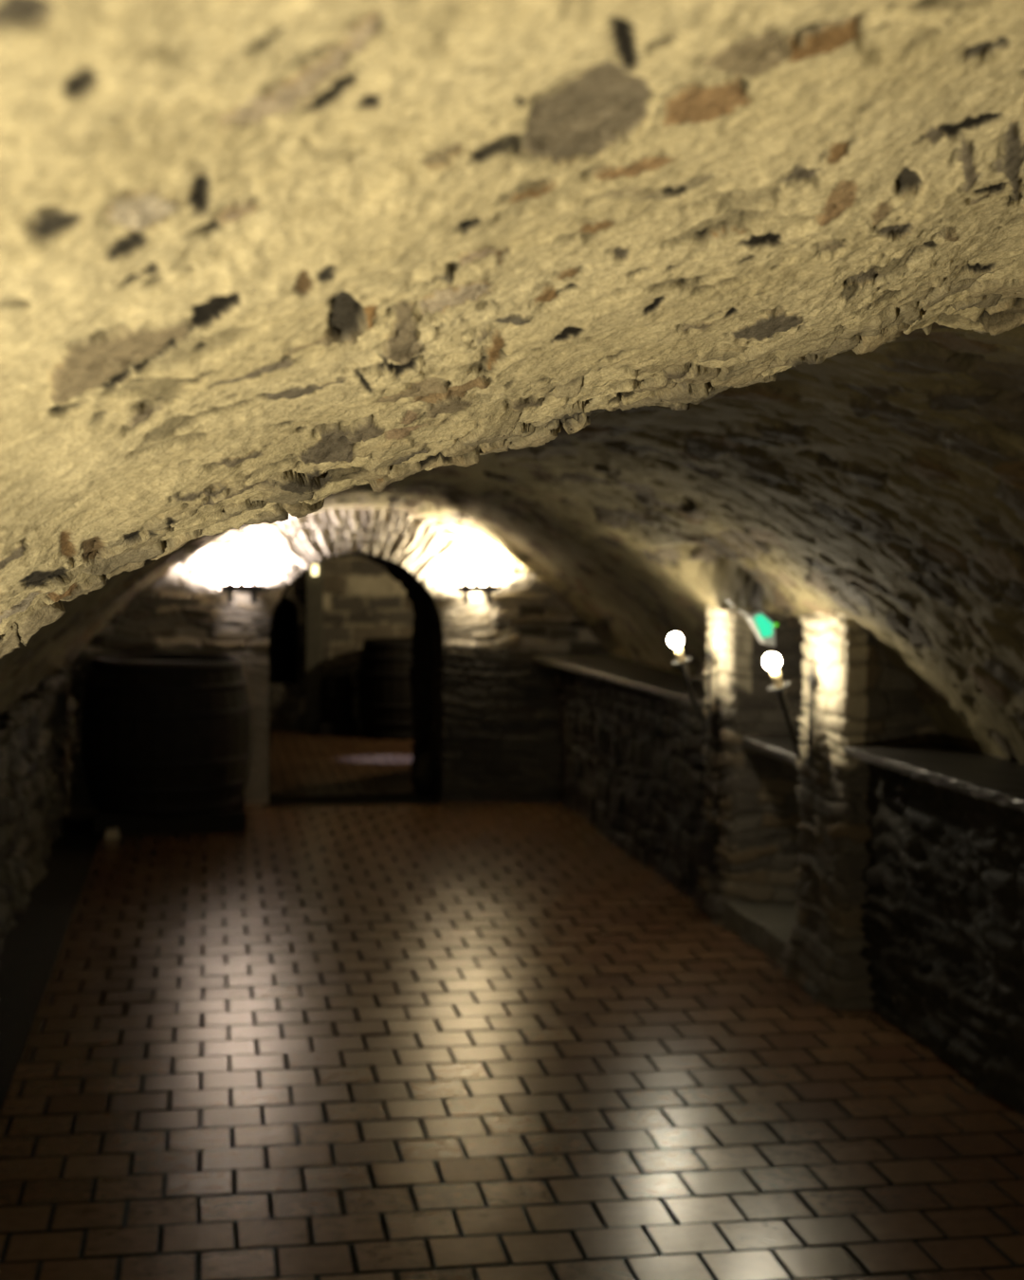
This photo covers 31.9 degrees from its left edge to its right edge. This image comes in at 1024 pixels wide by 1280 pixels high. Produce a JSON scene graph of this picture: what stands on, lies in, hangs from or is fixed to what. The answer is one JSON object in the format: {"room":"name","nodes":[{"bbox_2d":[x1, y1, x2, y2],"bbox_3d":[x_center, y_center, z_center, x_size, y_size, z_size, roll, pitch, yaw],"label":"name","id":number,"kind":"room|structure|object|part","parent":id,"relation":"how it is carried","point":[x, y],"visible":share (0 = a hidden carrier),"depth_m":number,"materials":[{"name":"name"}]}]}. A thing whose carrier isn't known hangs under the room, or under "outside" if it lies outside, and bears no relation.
{"room":"wine cellar","nodes":[
{"label":"wine cellar","id":0,"kind":"room"},
{"bbox_2d":[0,662,79,969],"bbox_3d":[-2.141,0.979,6.964,0.186,1.020,11.120,0,3,-10],"label":"wall","id":1,"kind":"structure","parent":0,"point":[37,777],"depth_m":9.73,"materials":[{"name":"stone"}]},
{"bbox_2d":[269,596,294,677],"bbox_3d":[-2.399,-0.056,18.385,0.775,1.375,0.092,0,3,-10],"label":"wall","id":2,"kind":"structure","parent":0,"point":[282,652],"depth_m":18.40,"materials":[{"name":"stone"}]},
{"bbox_2d":[269,586,305,699],"bbox_3d":[-2.312,0.007,17.944,0.500,1.100,0.900,0,3,-10],"label":"niche","id":3,"kind":"object","parent":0,"point":[301,593],"visible":0.27,"depth_m":17.77,"materials":[{"name":"brown stone"}]},
{"bbox_2d":[304,559,323,731],"bbox_3d":[-1.929,-0.214,17.478,0.170,2.200,0.160,0,3,-10],"label":"pillar","id":4,"kind":"structure","parent":0,"point":[314,584],"depth_m":17.42,"materials":[{"name":"stone"}]},
{"bbox_2d":[311,562,319,575],"bbox_3d":[-1.930,-0.714,17.386,0.087,0.167,0.206,-1,3,-25],"label":"wall lantern","id":5,"kind":"object","parent":4,"relation":"attached to","point":[315,566],"visible":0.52,"depth_m":17.31,"materials":[{"name":"white glass"}]},
{"bbox_3d":[-1.905,-0.677,17.334,0.055,0.100,0.050,0,3,-10],"label":"glass","id":6,"kind":"part","parent":5,"relation":"part of","materials":[{"name":"white glass"}]},
{"bbox_2d":[68,507,608,806],"bbox_3d":[-1.175,0.024,12.661,4.198,2.312,0.100,0,3,-6],"label":"wall","id":7,"kind":"structure","parent":0,"point":[502,741],"depth_m":12.71,"materials":[{"name":"beige stone"}]},
{"bbox_2d":[213,568,271,604],"bbox_3d":[-1.878,-0.371,12.477,0.400,0.250,0.169,0,3,-10],"label":"wall sconce","id":8,"kind":"object","parent":7,"relation":"attached to","point":[229,588],"visible":1,"depth_m":12.40,"materials":[{"name":"metal"}]},
{"bbox_3d":[-1.947,-0.367,12.389,0.044,0.250,0.018,0,3,-10],"label":"spear post","id":9,"kind":"part","parent":8,"relation":"part of","materials":[{"name":"metal"}]},
{"bbox_3d":[-1.785,-0.367,12.416,0.044,0.250,0.018,0,3,-10],"label":"spear post","id":10,"kind":"part","parent":8,"relation":"part of","materials":[{"name":"metal"}]},
{"bbox_2d":[263,797,447,806],"bbox_3d":[-1.120,1.157,12.797,1.300,0.012,0.300,0,3,-10],"label":"trim","id":11,"kind":"structure","parent":7,"relation":"attached to","point":[393,800],"depth_m":12.78,"materials":[{"name":"tile"}]},
{"bbox_2d":[268,552,443,801],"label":"archway","id":12,"kind":"object","parent":7,"relation":"in","point":[427,650],"depth_m":13.49,"materials":[{"name":"stone"}]},
{"bbox_2d":[449,569,505,605],"bbox_3d":[-0.255,-0.372,12.651,0.400,0.250,0.169,0,3,-10],"label":"wall sconce","id":13,"kind":"object","parent":7,"relation":"attached to","point":[466,588],"visible":1,"depth_m":12.58,"materials":[{"name":"metal"}]},
{"bbox_3d":[-0.323,-0.367,12.563,0.044,0.250,0.018,0,3,-10],"label":"spear post","id":14,"kind":"part","parent":13,"relation":"part of","materials":[{"name":"metal"}]},
{"bbox_3d":[-0.161,-0.367,12.590,0.044,0.250,0.018,0,3,-10],"label":"spear post","id":15,"kind":"part","parent":13,"relation":"part of","materials":[{"name":"metal"}]},
{"bbox_2d":[269,555,414,731],"bbox_3d":[-1.753,-0.347,17.559,4.775,2.500,0.119,0,3,-10],"label":"wall","id":16,"kind":"structure","parent":0,"point":[361,600],"depth_m":17.60,"materials":[{"name":"stone"}]},
{"bbox_2d":[0,0,1023,658],"bbox_3d":[0.877,0.433,0.157,4.548,2.177,4.369,0,3,-10],"label":"ceiling","id":17,"kind":"structure","parent":0,"point":[262,261],"depth_m":1.18,"materials":[{"name":"beige stone"}]},
{"bbox_2d":[0,729,1023,1279],"bbox_3d":[-0.401,1.349,9.608,5.000,0.029,16.900,0,3,-10],"label":"floor","id":18,"kind":"structure","parent":0,"point":[451,1040],"depth_m":6.28,"materials":[{"name":"tile"}]},
{"bbox_2d":[105,825,120,838],"bbox_3d":[-2.495,1.201,11.207,0.090,0.060,0.100,0,3,-10],"label":"wedge","id":19,"kind":"object","parent":18,"relation":"on","point":[113,832],"visible":1,"depth_m":11.16,"materials":[{"name":"brown wood"}]},
{"bbox_2d":[93,809,246,835],"bbox_3d":[-2.168,1.158,11.402,0.950,0.130,0.120,0,3,-10],"label":"wooden beam","id":20,"kind":"structure","parent":18,"relation":"on","point":[226,820],"depth_m":11.35,"materials":[{"name":"brown wood"}]},
{"bbox_2d":[81,653,251,815],"bbox_3d":[-2.249,0.595,11.701,1.091,0.960,1.091,0,3,-10],"label":"wine barrel","id":21,"kind":"object","parent":20,"relation":"on","point":[163,734],"visible":1,"depth_m":11.26,"materials":[{"name":"brown wood"}]},
{"bbox_2d":[100,795,244,811],"bbox_3d":[-2.281,1.120,12.071,0.950,0.130,0.120,0,3,-10],"label":"wooden beam","id":22,"kind":"structure","parent":18,"relation":"on","point":[241,806],"depth_m":12.09,"materials":[{"name":"brown wood"}]},
{"bbox_2d":[358,637,414,740],"bbox_3d":[-1.027,0.455,17.120,0.884,0.920,0.884,0,3,-10],"label":"wine barrel","id":23,"kind":"object","parent":18,"relation":"on","point":[385,700],"visible":0.57,"depth_m":16.74,"materials":[{"name":"brown wood"}]},
{"bbox_2d":[409,745,438,794],"bbox_3d":[-0.627,0.954,13.357,0.265,0.348,0.442,0,3,-10],"label":"guard stone","id":24,"kind":"object","parent":18,"relation":"on","point":[423,776],"visible":0.74,"depth_m":13.20,"materials":[{"name":"stone"}]},
{"bbox_2d":[719,900,798,967],"bbox_3d":[1.534,1.369,8.370,0.869,0.146,1.184,0,3,-10],"label":"stone step","id":25,"kind":"structure","parent":18,"relation":"on","point":[766,926],"depth_m":8.39,"materials":[{"name":"grey stone"}]},
{"bbox_2d":[0,322,1023,764],"bbox_3d":[-0.289,-0.092,7.371,4.242,1.510,10.820,0,3,-10],"label":"ceiling","id":26,"kind":"structure","parent":0,"point":[882,489],"depth_m":6.33,"materials":[{"name":"beige stone"}]},
{"bbox_2d":[725,600,777,646],"bbox_3d":[1.141,-0.079,8.566,0.245,0.223,0.082,0,3,-10],"label":"emergency light","id":27,"kind":"object","parent":26,"relation":"attached to","point":[763,628],"visible":0.97,"depth_m":8.55,"materials":[{"name":"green plastic"}]},
{"bbox_3d":[1.074,-0.148,8.567,0.113,0.086,0.030,0,3,-10],"label":"mounting arm","id":28,"kind":"part","parent":27,"relation":"part of","materials":[{"name":"white plastic"}]},
{"bbox_3d":[1.196,-0.067,8.544,0.092,0.114,0.007,0,3,-10],"label":"light panel","id":29,"kind":"part","parent":27,"relation":"part of","materials":[{"name":"teal plastic"}]},
{"bbox_2d":[553,669,724,913],"bbox_3d":[0.681,0.771,10.985,0.107,1.040,4.120,0,3,-10],"label":"wall","id":30,"kind":"structure","parent":0,"point":[633,767],"depth_m":10.49,"materials":[{"name":"stone"}]},
{"bbox_2d":[530,655,707,707],"bbox_3d":[0.840,0.230,11.084,0.584,0.042,3.729,0,3,-13],"label":"ledge","id":31,"kind":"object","parent":30,"relation":"on","point":[634,675],"depth_m":11.11,"materials":[{"name":"grey stone"}]},
{"bbox_2d":[694,604,804,927],"bbox_3d":[1.534,0.514,9.076,1.167,1.780,0.659,0,3,-10],"label":"pillar","id":32,"kind":"structure","parent":0,"point":[758,850],"depth_m":8.77,"materials":[{"name":"stone"}]},
{"bbox_2d":[668,633,713,728],"bbox_3d":[0.893,0.205,8.938,0.254,0.480,0.100,-1,4,-25],"label":"torch","id":33,"kind":"object","parent":32,"relation":"attached to","point":[675,640],"visible":1,"depth_m":8.93,"materials":[{"name":"metal"}]},
{"bbox_3d":[0.810,0.001,8.887,0.068,0.068,0.068,0,3,-10],"label":"bulb","id":34,"kind":"part","parent":33,"relation":"part of","materials":[{"name":"beige glass"}]},
{"bbox_3d":[0.888,0.261,8.931,0.124,0.312,0.038,0,3,-17],"label":"rod","id":35,"kind":"part","parent":33,"relation":"part of","materials":[{"name":"metal"}]},
{"bbox_3d":[0.927,0.187,8.964,0.138,0.027,0.021,-1,4,-31],"label":"arm","id":36,"kind":"part","parent":33,"relation":"part of","materials":[{"name":"metal"}]},
{"bbox_2d":[782,611,944,1009],"bbox_3d":[1.786,0.620,7.564,1.170,1.740,0.705,0,3,-10],"label":"pillar","id":37,"kind":"structure","parent":0,"point":[861,699],"depth_m":7.27,"materials":[{"name":"stone"}]},
{"bbox_2d":[763,653,816,767],"bbox_3d":[1.150,0.292,7.412,0.254,0.480,0.100,-1,4,-25],"label":"torch","id":38,"kind":"object","parent":37,"relation":"attached to","point":[772,661],"visible":1,"depth_m":7.40,"materials":[{"name":"metal"}]},
{"bbox_3d":[1.067,0.088,7.361,0.068,0.068,0.068,0,3,-10],"label":"bulb","id":39,"kind":"part","parent":38,"relation":"part of","materials":[{"name":"beige glass"}]},
{"bbox_3d":[1.145,0.348,7.405,0.124,0.312,0.038,0,3,-17],"label":"rod","id":40,"kind":"part","parent":38,"relation":"part of","materials":[{"name":"metal"}]},
{"bbox_3d":[1.184,0.274,7.438,0.138,0.027,0.021,-1,4,-31],"label":"arm","id":41,"kind":"part","parent":38,"relation":"part of","materials":[{"name":"metal"}]},
{"bbox_3d":[1.202,0.420,7.455,0.094,0.031,0.021,-2,4,-34],"label":"arm","id":42,"kind":"part","parent":38,"relation":"part of","materials":[{"name":"metal"}]},
{"bbox_2d":[859,761,1023,1115],"bbox_3d":[1.871,1.123,4.747,0.108,1.050,5.400,0,3,-10],"label":"wall","id":43,"kind":"structure","parent":0,"point":[942,920],"depth_m":6.46,"materials":[{"name":"stone"}]},
{"bbox_2d":[842,745,1023,812],"bbox_3d":[1.956,0.572,4.943,0.500,0.041,4.640,0,3,-10],"label":"ledge","id":44,"kind":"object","parent":43,"relation":"on","point":[972,773],"depth_m":6.54,"materials":[{"name":"grey stone"}]},
{"bbox_3d":[1.986,0.486,8.386,0.099,1.920,1.200,0,3,-10],"label":"wall","id":45,"kind":"structure","parent":0,"visible":0},
{"bbox_2d":[741,735,800,767],"bbox_3d":[1.581,0.516,8.319,0.787,0.053,0.968,0,3,-10],"label":"shelf","id":46,"kind":"object","parent":45,"relation":"attached to","point":[781,748],"visible":0.3,"depth_m":8.39,"materials":[{"name":"grey stone"}]}
]}

